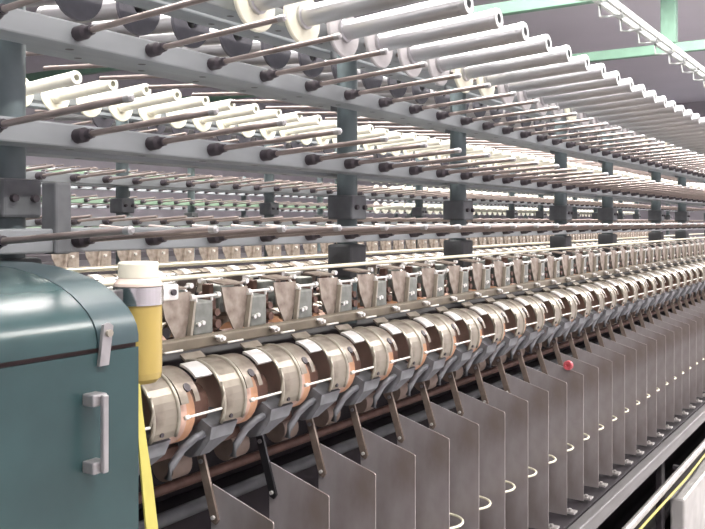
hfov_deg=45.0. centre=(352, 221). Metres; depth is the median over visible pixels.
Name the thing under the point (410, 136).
tube
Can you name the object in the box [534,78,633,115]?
tube
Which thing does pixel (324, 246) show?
head
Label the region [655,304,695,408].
plate
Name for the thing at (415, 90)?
tube
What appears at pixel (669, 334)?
plate
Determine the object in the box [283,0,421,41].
tube
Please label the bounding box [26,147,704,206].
rail
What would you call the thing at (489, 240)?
head
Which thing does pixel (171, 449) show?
board
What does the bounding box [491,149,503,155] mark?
tube
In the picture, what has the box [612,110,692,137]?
tube
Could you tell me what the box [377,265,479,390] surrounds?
head
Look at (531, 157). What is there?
tube
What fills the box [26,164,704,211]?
rail
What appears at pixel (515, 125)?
tube
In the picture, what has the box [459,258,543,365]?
head
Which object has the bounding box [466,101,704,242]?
wall
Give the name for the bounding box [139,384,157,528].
strap
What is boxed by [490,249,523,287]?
head
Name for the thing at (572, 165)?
tube
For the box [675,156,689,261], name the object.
post
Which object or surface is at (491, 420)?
plate
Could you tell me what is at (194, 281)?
head
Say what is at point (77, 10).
tube
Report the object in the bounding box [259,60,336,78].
tube
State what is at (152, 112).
tube
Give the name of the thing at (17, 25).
rail
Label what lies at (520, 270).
head
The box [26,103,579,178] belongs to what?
rail
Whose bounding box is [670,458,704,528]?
guard
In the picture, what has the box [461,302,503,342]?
hood
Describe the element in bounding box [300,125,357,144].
tube
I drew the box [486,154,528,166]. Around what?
tube
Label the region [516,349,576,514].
plate
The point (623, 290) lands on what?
hood
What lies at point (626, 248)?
head
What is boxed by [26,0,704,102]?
ceiling
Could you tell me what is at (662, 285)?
hood
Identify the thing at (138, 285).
bottle
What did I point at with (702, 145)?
tube
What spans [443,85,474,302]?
post
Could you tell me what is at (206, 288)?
head
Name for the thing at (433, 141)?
tube
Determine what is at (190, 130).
tube
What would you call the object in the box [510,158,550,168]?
tube
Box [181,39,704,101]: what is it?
roof beam
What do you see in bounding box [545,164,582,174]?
tube
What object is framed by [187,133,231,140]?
tube
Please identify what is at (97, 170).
rail
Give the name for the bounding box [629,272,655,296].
hood
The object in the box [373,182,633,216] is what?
rail bobbins
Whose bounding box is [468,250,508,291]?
head
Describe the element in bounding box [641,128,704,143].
tube
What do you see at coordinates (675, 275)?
hood
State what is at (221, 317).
hood
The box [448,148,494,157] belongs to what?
tube
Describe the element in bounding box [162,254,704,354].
beam
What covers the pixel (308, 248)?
head
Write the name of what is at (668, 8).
column
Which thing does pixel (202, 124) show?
tube
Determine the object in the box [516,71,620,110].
tube
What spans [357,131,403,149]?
tube
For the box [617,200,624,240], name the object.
post
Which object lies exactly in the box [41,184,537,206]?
rail
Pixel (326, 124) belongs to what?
tube
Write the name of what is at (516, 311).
hood
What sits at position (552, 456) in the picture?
ring
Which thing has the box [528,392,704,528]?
rail
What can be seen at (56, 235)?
rail
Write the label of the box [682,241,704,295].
head
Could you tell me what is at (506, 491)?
ring
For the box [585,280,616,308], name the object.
hood
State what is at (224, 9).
rail
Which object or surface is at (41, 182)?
rail
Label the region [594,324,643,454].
plate
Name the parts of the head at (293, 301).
flap plate, shield plate, knob, blade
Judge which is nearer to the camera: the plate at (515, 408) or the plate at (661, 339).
the plate at (515, 408)
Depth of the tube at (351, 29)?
1.76 m
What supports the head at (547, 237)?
attached to the beam at (693, 233)
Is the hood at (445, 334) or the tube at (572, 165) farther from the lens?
the tube at (572, 165)
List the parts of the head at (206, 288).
shield plate, flap plate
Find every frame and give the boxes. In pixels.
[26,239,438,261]
[42,239,633,275]
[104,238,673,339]
[139,258,704,528]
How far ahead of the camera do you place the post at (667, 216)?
11.35 m
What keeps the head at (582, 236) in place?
attached to the beam at (693, 233)
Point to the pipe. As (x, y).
(643, 511)
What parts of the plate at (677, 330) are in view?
lever, plate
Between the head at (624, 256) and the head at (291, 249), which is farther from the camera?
the head at (291, 249)
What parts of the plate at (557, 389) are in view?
lever, plate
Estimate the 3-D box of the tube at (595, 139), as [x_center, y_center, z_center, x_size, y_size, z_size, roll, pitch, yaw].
[1.075,-0.435,4.304,0.308,0.116,0.116,0,0,33]
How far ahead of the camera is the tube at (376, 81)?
2.49 m
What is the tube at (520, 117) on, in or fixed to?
on the rail at (186, 14)
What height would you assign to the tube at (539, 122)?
0.116 m
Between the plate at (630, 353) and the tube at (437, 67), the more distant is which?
the plate at (630, 353)
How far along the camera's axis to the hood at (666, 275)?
3.87 m
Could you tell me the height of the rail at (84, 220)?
0.042 m
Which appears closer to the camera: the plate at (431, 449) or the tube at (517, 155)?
the plate at (431, 449)
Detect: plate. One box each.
[197,454,273,528]
[256,434,329,528]
[306,418,375,528]
[349,404,415,528]
[386,392,449,528]
[418,381,478,528]
[447,372,504,528]
[472,363,527,528]
[495,356,559,528]
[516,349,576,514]
[534,343,592,500]
[551,338,607,487]
[567,333,620,475]
[581,328,632,464]
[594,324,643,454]
[606,320,654,445]
[617,316,663,436]
[628,313,672,429]
[637,310,680,421]
[646,307,688,414]
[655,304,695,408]
[663,302,701,402]
[670,300,704,397]
[677,298,704,391]
[684,295,704,313]
[690,293,704,308]
[696,291,704,304]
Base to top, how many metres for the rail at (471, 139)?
0.041 m
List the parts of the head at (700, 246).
shield plate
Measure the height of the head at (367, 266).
0.324 m
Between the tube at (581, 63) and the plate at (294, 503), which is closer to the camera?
the plate at (294, 503)
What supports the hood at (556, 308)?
attached to the head at (501, 272)
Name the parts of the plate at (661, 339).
lever, plate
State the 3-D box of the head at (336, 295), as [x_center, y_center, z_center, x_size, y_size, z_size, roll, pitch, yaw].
[0.026,0.268,1.832,0.182,0.324,0.212,0,0,33]
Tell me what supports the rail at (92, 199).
attached to the post
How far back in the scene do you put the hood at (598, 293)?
2.99 m
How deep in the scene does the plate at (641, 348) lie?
3.19 m
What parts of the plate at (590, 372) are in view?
lever, plate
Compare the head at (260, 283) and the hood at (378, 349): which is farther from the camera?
the head at (260, 283)
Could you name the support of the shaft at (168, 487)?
attached to the frame at (258, 499)
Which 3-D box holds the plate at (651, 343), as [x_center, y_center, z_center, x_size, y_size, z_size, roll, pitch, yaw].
[1.133,0.605,3.351,0.178,0.465,0.033,0,0,28]
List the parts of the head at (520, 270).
flap plate, shield plate, blade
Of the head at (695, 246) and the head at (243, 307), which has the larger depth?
the head at (695, 246)
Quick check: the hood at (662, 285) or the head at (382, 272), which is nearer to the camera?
the head at (382, 272)
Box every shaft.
[139,293,704,503]
[139,322,649,528]
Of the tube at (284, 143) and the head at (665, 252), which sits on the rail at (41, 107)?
the tube at (284, 143)
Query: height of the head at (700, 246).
0.324 m
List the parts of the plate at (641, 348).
lever, plate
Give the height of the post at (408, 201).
0.719 m
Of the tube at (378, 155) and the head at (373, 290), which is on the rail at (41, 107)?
the tube at (378, 155)
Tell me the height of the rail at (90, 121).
0.042 m
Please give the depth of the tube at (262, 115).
3.66 m
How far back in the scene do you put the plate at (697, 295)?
4.63 m
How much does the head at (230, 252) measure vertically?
0.198 m
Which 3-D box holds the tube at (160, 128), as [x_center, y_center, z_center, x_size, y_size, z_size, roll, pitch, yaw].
[-0.997,-0.444,3.869,0.308,0.116,0.116,0,0,33]
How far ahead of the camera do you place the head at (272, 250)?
4.04 m
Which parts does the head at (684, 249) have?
shield plate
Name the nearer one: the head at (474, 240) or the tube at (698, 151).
the tube at (698, 151)
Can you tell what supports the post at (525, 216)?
on the frame at (82, 263)
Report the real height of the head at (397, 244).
0.198 m
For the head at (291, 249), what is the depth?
4.17 m
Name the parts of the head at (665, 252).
shield plate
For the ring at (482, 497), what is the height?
0.008 m
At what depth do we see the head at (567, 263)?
3.08 m
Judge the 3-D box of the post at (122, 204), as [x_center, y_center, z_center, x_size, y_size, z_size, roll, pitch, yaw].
[-0.931,-0.141,3.443,0.084,0.719,0.076,0,0,33]
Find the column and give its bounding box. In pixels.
[660,0,677,42]
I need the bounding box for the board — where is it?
[155,371,438,462]
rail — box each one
[0,0,704,181]
[0,93,704,204]
[0,182,704,254]
[26,45,703,182]
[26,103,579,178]
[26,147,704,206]
[26,163,367,187]
[26,164,390,190]
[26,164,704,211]
[26,215,703,226]
[26,223,690,228]
[26,224,467,227]
[31,93,573,175]
[41,117,590,183]
[41,182,674,211]
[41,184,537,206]
[41,194,584,214]
[41,203,534,215]
[112,0,701,164]
[162,0,694,157]
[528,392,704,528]
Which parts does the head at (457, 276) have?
flap plate, shield plate, blade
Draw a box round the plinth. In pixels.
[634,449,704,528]
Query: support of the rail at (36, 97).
attached to the post at (122, 204)
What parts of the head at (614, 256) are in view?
shield plate, blade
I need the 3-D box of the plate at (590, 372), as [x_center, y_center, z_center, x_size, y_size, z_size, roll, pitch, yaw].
[0.725,0.605,2.724,0.178,0.465,0.033,0,0,28]
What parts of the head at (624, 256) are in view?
shield plate, blade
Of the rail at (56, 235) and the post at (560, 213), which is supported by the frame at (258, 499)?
the post at (560, 213)
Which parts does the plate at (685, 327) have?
lever, plate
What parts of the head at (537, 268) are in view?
flap plate, shield plate, blade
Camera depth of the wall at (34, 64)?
18.09 m
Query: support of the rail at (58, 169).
attached to the post
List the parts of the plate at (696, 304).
lever, plate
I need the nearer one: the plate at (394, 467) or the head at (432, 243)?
the plate at (394, 467)
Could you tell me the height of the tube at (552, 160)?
0.116 m
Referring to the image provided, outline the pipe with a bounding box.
[622,439,704,528]
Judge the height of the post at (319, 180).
0.719 m
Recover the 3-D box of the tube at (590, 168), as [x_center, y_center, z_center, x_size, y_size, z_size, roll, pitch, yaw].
[1.922,-0.444,7.316,0.308,0.116,0.116,0,0,33]
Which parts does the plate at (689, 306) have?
lever, plate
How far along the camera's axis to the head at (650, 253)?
4.08 m
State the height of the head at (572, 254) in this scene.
0.324 m
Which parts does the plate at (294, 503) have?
lever, plate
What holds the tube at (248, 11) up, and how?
on the rail at (224, 9)
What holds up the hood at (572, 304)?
attached to the head at (520, 270)
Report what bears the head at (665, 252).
attached to the beam at (246, 333)
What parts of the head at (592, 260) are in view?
shield plate, blade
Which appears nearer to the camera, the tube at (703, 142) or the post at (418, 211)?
the tube at (703, 142)
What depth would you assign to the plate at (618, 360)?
2.94 m
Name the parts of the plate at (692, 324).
lever, plate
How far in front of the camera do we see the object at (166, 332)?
4.02 m
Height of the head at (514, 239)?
0.198 m
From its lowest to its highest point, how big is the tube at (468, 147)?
0.116 m
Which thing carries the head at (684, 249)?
attached to the beam at (246, 333)
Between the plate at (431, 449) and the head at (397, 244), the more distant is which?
the head at (397, 244)
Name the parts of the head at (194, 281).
shield plate, flap plate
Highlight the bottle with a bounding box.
[111,261,177,384]
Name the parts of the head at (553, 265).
flap plate, shield plate, blade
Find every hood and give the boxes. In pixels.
[140,373,180,444]
[180,351,246,423]
[216,314,226,319]
[240,340,301,405]
[291,331,348,391]
[335,324,388,378]
[373,317,422,368]
[406,311,453,358]
[435,306,479,350]
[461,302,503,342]
[485,297,524,336]
[506,294,543,330]
[525,290,560,325]
[542,287,576,320]
[558,284,590,316]
[572,282,604,312]
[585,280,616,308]
[598,277,627,304]
[609,275,637,301]
[620,273,647,299]
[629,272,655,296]
[639,270,664,293]
[647,269,672,291]
[655,267,679,289]
[663,266,686,287]
[670,265,692,284]
[677,263,698,283]
[683,262,704,281]
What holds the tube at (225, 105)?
on the rail at (36, 97)
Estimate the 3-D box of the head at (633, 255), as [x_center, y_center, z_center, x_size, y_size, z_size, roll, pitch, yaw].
[1.329,0.268,3.838,0.182,0.324,0.212,0,0,33]
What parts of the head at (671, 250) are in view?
shield plate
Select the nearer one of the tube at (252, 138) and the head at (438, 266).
the head at (438, 266)
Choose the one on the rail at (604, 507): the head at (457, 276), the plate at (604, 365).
the plate at (604, 365)
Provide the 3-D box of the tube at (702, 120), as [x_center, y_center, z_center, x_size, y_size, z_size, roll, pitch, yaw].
[1.406,-0.413,3.769,0.308,0.116,0.116,0,0,33]
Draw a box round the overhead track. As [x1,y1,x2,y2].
[574,0,704,86]
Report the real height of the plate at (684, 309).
0.465 m
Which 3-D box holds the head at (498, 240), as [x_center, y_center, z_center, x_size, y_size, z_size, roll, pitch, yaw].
[1.147,0.186,6.311,0.181,0.198,0.208,0,0,33]
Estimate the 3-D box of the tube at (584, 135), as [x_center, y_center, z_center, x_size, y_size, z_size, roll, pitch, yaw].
[0.994,-0.435,4.179,0.308,0.116,0.116,0,0,33]
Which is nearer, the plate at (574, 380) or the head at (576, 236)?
the plate at (574, 380)
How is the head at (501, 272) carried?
attached to the beam at (246, 333)
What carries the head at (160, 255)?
attached to the beam at (693, 233)
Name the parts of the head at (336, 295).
flap plate, shield plate, blade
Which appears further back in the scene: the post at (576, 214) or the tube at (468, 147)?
the post at (576, 214)
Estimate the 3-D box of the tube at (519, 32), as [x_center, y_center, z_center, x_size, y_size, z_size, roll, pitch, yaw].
[0.265,-0.413,2.014,0.308,0.116,0.116,0,0,33]
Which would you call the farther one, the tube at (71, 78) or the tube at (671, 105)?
the tube at (671, 105)
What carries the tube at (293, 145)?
on the rail at (41, 107)
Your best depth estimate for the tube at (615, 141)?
4.59 m
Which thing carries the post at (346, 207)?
on the frame at (258, 499)
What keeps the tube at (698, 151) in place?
on the rail at (224, 9)
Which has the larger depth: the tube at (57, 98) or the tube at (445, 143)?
the tube at (445, 143)
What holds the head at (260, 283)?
attached to the beam at (316, 294)
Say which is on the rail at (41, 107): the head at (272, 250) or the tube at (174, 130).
the tube at (174, 130)
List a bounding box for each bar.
[68,233,703,272]
[98,237,704,285]
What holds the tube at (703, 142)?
on the rail at (224, 9)
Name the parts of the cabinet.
panel, trim, handle mount, handle mount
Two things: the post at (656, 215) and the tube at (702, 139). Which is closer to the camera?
the tube at (702, 139)
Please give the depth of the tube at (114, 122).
3.69 m
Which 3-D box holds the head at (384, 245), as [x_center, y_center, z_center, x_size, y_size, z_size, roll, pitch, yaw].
[0.251,0.186,4.932,0.181,0.198,0.208,0,0,33]
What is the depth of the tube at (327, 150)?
4.92 m
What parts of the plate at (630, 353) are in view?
lever, plate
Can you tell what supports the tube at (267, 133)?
on the rail at (36, 97)
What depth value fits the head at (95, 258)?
3.16 m
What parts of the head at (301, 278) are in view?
shield plate, flap plate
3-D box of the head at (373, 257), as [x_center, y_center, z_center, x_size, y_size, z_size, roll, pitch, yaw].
[0.088,0.186,4.682,0.181,0.198,0.208,0,0,33]
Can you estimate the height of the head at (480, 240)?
0.198 m
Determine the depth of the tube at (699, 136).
4.16 m
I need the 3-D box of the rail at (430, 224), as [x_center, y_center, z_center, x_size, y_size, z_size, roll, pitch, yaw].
[1.134,0.026,9.102,0.341,0.042,13.500,0,0,33]
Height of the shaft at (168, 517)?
0.024 m
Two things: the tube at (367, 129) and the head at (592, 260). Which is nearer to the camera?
the head at (592, 260)
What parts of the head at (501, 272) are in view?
flap plate, shield plate, blade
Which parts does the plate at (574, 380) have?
lever, plate, red knob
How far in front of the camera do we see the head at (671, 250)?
4.46 m
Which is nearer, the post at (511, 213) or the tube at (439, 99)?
the tube at (439, 99)
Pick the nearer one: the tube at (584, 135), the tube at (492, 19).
the tube at (492, 19)
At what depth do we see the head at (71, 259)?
3.06 m
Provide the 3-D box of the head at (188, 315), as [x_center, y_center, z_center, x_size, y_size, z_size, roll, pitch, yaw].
[-0.219,0.268,1.456,0.182,0.324,0.212,0,0,33]
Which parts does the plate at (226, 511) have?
lever, plate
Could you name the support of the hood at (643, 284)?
attached to the head at (604, 259)
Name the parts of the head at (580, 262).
shield plate, blade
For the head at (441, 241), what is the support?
attached to the beam at (693, 233)
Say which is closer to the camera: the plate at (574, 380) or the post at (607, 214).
the plate at (574, 380)
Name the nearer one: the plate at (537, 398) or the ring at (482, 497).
the ring at (482, 497)
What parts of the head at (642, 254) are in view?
shield plate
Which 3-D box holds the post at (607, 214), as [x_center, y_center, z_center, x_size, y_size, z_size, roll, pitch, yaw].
[1.188,-0.111,3.951,0.084,0.719,0.076,0,0,33]
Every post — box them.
[0,0,41,263]
[110,119,133,273]
[184,168,197,256]
[239,177,247,217]
[260,144,278,263]
[314,178,325,250]
[328,51,367,323]
[405,185,413,217]
[412,158,426,253]
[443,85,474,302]
[473,189,478,218]
[506,168,517,247]
[522,193,528,218]
[536,174,546,245]
[549,119,573,283]
[572,197,579,243]
[592,180,598,241]
[598,132,618,275]
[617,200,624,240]
[633,202,640,239]
[648,146,664,266]
[664,204,671,237]
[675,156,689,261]
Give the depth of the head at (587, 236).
8.05 m
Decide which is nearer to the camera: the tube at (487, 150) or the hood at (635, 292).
the hood at (635, 292)
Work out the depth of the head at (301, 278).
2.16 m
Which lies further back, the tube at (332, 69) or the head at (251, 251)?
the head at (251, 251)
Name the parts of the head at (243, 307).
flap plate, shield plate, knob, blade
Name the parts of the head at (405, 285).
flap plate, shield plate, blade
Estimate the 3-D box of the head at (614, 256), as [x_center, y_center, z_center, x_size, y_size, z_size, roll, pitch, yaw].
[1.166,0.268,3.587,0.182,0.324,0.212,0,0,33]
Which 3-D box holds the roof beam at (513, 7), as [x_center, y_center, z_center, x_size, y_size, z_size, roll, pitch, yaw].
[0.976,-2.500,10.493,16.180,0.140,0.120,0,0,33]
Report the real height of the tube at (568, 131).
0.116 m
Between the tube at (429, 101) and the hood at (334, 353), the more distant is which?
the tube at (429, 101)
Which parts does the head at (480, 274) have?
flap plate, shield plate, blade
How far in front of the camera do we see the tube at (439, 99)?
2.86 m
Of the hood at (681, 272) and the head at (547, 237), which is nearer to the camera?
the hood at (681, 272)
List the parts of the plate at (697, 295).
lever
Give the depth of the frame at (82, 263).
6.03 m
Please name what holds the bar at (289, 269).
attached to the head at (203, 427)
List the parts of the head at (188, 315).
flap plate, shield plate, knob, blade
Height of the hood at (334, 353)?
0.101 m
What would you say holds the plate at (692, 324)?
on the rail at (604, 507)
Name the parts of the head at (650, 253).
shield plate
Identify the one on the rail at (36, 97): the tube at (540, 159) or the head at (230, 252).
the tube at (540, 159)
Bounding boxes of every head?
[51,252,115,286]
[85,251,117,276]
[117,250,173,281]
[139,373,180,474]
[141,349,246,481]
[146,249,204,291]
[162,268,254,339]
[162,271,209,339]
[162,283,301,460]
[173,248,224,278]
[198,247,252,285]
[206,278,348,442]
[213,265,293,331]
[222,246,269,274]
[228,263,327,323]
[244,245,292,275]
[258,274,388,426]
[265,245,308,271]
[271,269,330,316]
[284,244,327,272]
[303,243,327,262]
[303,270,422,413]
[316,259,387,313]
[320,243,333,253]
[342,267,453,400]
[357,242,386,264]
[357,257,412,308]
[358,255,435,304]
[366,241,404,270]
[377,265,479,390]
[380,241,413,262]
[388,255,445,299]
[393,240,428,267]
[405,240,436,260]
[407,262,503,381]
[417,239,443,254]
[428,239,437,247]
[434,260,524,373]
[439,239,448,246]
[444,251,492,294]
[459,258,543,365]
[468,238,494,252]
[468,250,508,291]
[477,237,504,254]
[481,256,560,358]
[486,237,511,249]
[490,248,537,284]
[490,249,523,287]
[495,237,518,253]
[501,255,576,352]
[503,236,526,248]
[511,236,532,248]
[514,247,549,283]
[518,236,540,247]
[519,253,590,347]
[525,236,546,247]
[532,235,549,246]
[536,252,604,341]
[539,235,544,241]
[545,235,551,240]
[551,251,616,337]
[564,250,627,332]
[569,234,588,244]
[570,245,583,256]
[574,234,592,243]
[574,244,593,274]
[575,244,598,274]
[577,249,637,328]
[580,234,597,243]
[585,233,597,242]
[589,248,647,324]
[590,233,594,238]
[600,247,655,320]
[611,246,664,317]
[621,241,635,250]
[623,245,672,313]
[632,245,679,310]
[638,244,686,307]
[647,243,692,305]
[656,243,698,304]
[661,242,704,300]
[670,242,704,299]
[674,241,704,297]
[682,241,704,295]
[686,240,704,293]
[693,240,704,292]
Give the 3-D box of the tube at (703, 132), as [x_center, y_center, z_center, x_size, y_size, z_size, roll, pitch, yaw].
[1.569,-0.413,4.020,0.308,0.116,0.116,0,0,33]
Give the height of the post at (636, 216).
0.719 m
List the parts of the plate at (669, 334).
lever, plate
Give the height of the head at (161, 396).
0.324 m
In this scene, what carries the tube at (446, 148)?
on the rail at (36, 97)
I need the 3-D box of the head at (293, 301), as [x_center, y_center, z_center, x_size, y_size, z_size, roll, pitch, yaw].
[-0.056,0.268,1.707,0.182,0.324,0.212,0,0,33]
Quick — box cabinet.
[0,261,138,528]
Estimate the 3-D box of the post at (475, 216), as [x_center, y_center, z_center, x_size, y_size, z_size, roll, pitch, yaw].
[1.440,-0.111,9.953,0.084,0.719,0.076,0,0,33]
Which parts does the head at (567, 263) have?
flap plate, shield plate, blade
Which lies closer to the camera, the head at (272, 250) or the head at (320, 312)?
the head at (320, 312)
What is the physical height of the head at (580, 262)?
0.324 m
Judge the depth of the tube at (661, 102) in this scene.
3.12 m
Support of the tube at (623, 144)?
on the rail at (186, 14)
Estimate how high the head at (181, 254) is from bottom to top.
0.198 m
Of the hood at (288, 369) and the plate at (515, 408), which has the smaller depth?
the hood at (288, 369)
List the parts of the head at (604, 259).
shield plate, blade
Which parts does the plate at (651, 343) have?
lever, plate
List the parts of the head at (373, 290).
flap plate, shield plate, blade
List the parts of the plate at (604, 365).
lever, plate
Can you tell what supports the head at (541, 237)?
attached to the beam at (693, 233)
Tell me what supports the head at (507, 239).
attached to the beam at (693, 233)
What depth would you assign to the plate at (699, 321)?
4.07 m
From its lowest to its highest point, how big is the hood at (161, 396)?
0.101 m
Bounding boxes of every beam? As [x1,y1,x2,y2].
[26,0,593,81]
[64,233,698,268]
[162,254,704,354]
[162,278,446,322]
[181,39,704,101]
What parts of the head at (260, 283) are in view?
shield plate, flap plate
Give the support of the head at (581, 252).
attached to the beam at (316, 294)
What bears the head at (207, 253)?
attached to the beam at (693, 233)
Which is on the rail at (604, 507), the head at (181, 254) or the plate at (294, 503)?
the plate at (294, 503)
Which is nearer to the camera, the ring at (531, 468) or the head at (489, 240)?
the ring at (531, 468)
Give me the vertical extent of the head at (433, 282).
0.324 m
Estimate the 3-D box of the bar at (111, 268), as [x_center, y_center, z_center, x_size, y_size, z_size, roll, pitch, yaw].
[1.136,0.093,4.188,0.008,0.008,6.540,0,0,33]
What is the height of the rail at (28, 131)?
0.042 m
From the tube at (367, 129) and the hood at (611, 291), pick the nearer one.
the hood at (611, 291)
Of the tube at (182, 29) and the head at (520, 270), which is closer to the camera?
the tube at (182, 29)
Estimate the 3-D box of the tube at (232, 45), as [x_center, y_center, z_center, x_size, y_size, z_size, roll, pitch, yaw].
[-0.392,-0.435,2.048,0.308,0.116,0.116,0,0,33]
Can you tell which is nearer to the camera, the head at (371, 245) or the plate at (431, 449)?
the plate at (431, 449)
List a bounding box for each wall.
[26,55,449,218]
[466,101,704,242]
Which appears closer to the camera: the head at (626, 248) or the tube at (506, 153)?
the head at (626, 248)
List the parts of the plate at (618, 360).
lever, plate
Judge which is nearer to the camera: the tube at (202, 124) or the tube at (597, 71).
the tube at (597, 71)
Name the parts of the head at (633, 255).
shield plate, blade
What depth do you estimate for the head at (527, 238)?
6.80 m
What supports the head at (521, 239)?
attached to the beam at (693, 233)
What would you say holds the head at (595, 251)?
attached to the beam at (316, 294)
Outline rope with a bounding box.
[639,454,704,528]
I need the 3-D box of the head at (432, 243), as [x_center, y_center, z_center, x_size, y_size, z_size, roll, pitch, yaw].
[0.577,0.186,5.434,0.181,0.198,0.208,0,0,33]
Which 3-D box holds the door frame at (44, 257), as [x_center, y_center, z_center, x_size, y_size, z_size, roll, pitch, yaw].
[0.084,0.900,10.680,0.600,1.300,12.000,0,0,33]
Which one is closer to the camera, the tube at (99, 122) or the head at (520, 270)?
the head at (520, 270)
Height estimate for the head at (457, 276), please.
0.324 m
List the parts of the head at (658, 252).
shield plate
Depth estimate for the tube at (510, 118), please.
3.36 m
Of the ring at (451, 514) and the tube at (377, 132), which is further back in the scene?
the tube at (377, 132)
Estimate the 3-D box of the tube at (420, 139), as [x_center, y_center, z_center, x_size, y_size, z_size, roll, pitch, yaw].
[0.293,-0.444,4.809,0.308,0.116,0.116,0,0,33]
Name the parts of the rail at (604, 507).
leg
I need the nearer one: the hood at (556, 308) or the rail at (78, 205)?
the hood at (556, 308)
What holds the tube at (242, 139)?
on the rail at (41, 107)
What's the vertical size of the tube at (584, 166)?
0.116 m
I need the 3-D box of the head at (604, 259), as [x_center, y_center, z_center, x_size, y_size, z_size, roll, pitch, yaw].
[1.085,0.268,3.462,0.182,0.324,0.212,0,0,33]
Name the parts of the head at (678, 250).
shield plate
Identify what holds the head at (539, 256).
attached to the beam at (316, 294)
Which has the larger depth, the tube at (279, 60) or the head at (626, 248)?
the head at (626, 248)
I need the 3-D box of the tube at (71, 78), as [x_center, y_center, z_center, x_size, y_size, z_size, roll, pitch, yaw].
[-1.011,-0.444,2.804,0.308,0.116,0.116,0,0,33]
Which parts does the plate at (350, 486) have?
lever, plate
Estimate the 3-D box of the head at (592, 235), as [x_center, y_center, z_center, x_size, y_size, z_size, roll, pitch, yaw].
[2.370,0.186,8.191,0.181,0.198,0.208,0,0,33]
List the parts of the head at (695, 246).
shield plate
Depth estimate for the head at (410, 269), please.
2.62 m
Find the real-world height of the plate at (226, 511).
0.465 m
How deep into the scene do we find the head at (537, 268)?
2.83 m
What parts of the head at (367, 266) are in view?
shield plate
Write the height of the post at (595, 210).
0.719 m
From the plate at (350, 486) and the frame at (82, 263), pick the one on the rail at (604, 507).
the plate at (350, 486)
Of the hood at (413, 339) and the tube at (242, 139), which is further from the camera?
the tube at (242, 139)
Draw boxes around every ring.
[450,513,463,528]
[479,495,491,509]
[505,480,515,492]
[528,467,536,477]
[549,454,556,463]
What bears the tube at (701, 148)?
on the rail at (224, 9)
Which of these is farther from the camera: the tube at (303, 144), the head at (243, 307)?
the tube at (303, 144)
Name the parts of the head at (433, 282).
flap plate, shield plate, blade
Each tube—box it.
[26,0,102,20]
[26,71,81,106]
[36,0,159,35]
[41,80,117,110]
[54,114,113,127]
[76,83,150,116]
[81,119,137,130]
[91,14,209,47]
[109,89,180,120]
[111,124,165,134]
[138,96,209,120]
[138,126,188,135]
[139,28,252,56]
[163,129,206,139]
[166,99,234,128]
[182,40,290,68]
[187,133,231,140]
[192,103,258,131]
[214,135,250,142]
[216,109,281,134]
[221,51,324,77]
[230,137,263,146]
[234,0,304,32]
[236,141,286,148]
[239,111,302,137]
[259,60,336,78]
[260,115,321,138]
[279,120,336,142]
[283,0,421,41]
[285,144,315,152]
[286,142,302,147]
[286,147,333,153]
[292,69,382,89]
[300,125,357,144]
[316,125,373,144]
[327,0,473,57]
[332,129,388,142]
[333,76,406,97]
[357,85,429,103]
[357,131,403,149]
[363,133,416,149]
[364,8,502,68]
[374,154,385,157]
[375,89,449,108]
[377,136,429,154]
[391,138,441,155]
[397,22,528,77]
[403,140,449,154]
[404,99,469,109]
[415,147,449,159]
[417,102,486,117]
[427,34,551,85]
[427,144,474,159]
[437,105,502,121]
[437,145,484,158]
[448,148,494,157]
[453,45,571,92]
[466,110,517,125]
[467,150,512,162]
[473,115,530,129]
[476,55,589,96]
[477,153,520,166]
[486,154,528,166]
[487,120,544,131]
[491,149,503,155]
[494,155,536,169]
[497,63,605,103]
[502,157,543,169]
[504,122,553,135]
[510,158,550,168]
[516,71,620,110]
[517,159,553,172]
[525,130,577,138]
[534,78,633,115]
[538,162,576,174]
[541,131,587,141]
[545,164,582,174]
[550,84,645,119]
[551,165,588,173]
[564,90,656,123]
[567,134,596,145]
[567,165,593,172]
[578,96,666,125]
[584,141,621,150]
[589,144,629,152]
[591,101,675,129]
[602,105,684,133]
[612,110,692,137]
[623,113,699,140]
[632,117,704,140]
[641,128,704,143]
[649,131,704,146]
[656,135,704,149]
[664,138,704,151]
[671,141,704,153]
[677,144,704,153]
[683,147,704,155]
[689,150,704,157]
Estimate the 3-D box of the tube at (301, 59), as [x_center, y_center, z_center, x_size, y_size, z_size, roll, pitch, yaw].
[-0.229,-0.435,2.299,0.308,0.116,0.116,0,0,33]
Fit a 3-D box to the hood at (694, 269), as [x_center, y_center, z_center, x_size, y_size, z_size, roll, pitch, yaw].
[1.729,0.265,4.384,0.100,0.101,0.057,0,0,33]
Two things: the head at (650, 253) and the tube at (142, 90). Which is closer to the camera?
the tube at (142, 90)
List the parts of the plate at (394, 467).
lever, plate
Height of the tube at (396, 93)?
0.116 m
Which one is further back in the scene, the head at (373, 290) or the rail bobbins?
the rail bobbins
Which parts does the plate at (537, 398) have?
lever, plate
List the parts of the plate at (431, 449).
lever, plate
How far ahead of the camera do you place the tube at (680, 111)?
3.37 m
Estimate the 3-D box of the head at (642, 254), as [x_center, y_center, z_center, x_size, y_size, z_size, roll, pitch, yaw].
[1.411,0.268,3.963,0.182,0.324,0.212,0,0,33]
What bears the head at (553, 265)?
attached to the beam at (246, 333)
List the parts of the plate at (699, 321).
lever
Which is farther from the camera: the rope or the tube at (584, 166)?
the tube at (584, 166)
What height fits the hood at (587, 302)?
0.101 m
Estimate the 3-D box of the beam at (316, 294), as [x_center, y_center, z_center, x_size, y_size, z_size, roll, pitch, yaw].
[1.101,0.202,4.114,0.022,0.020,6.700,0,0,33]

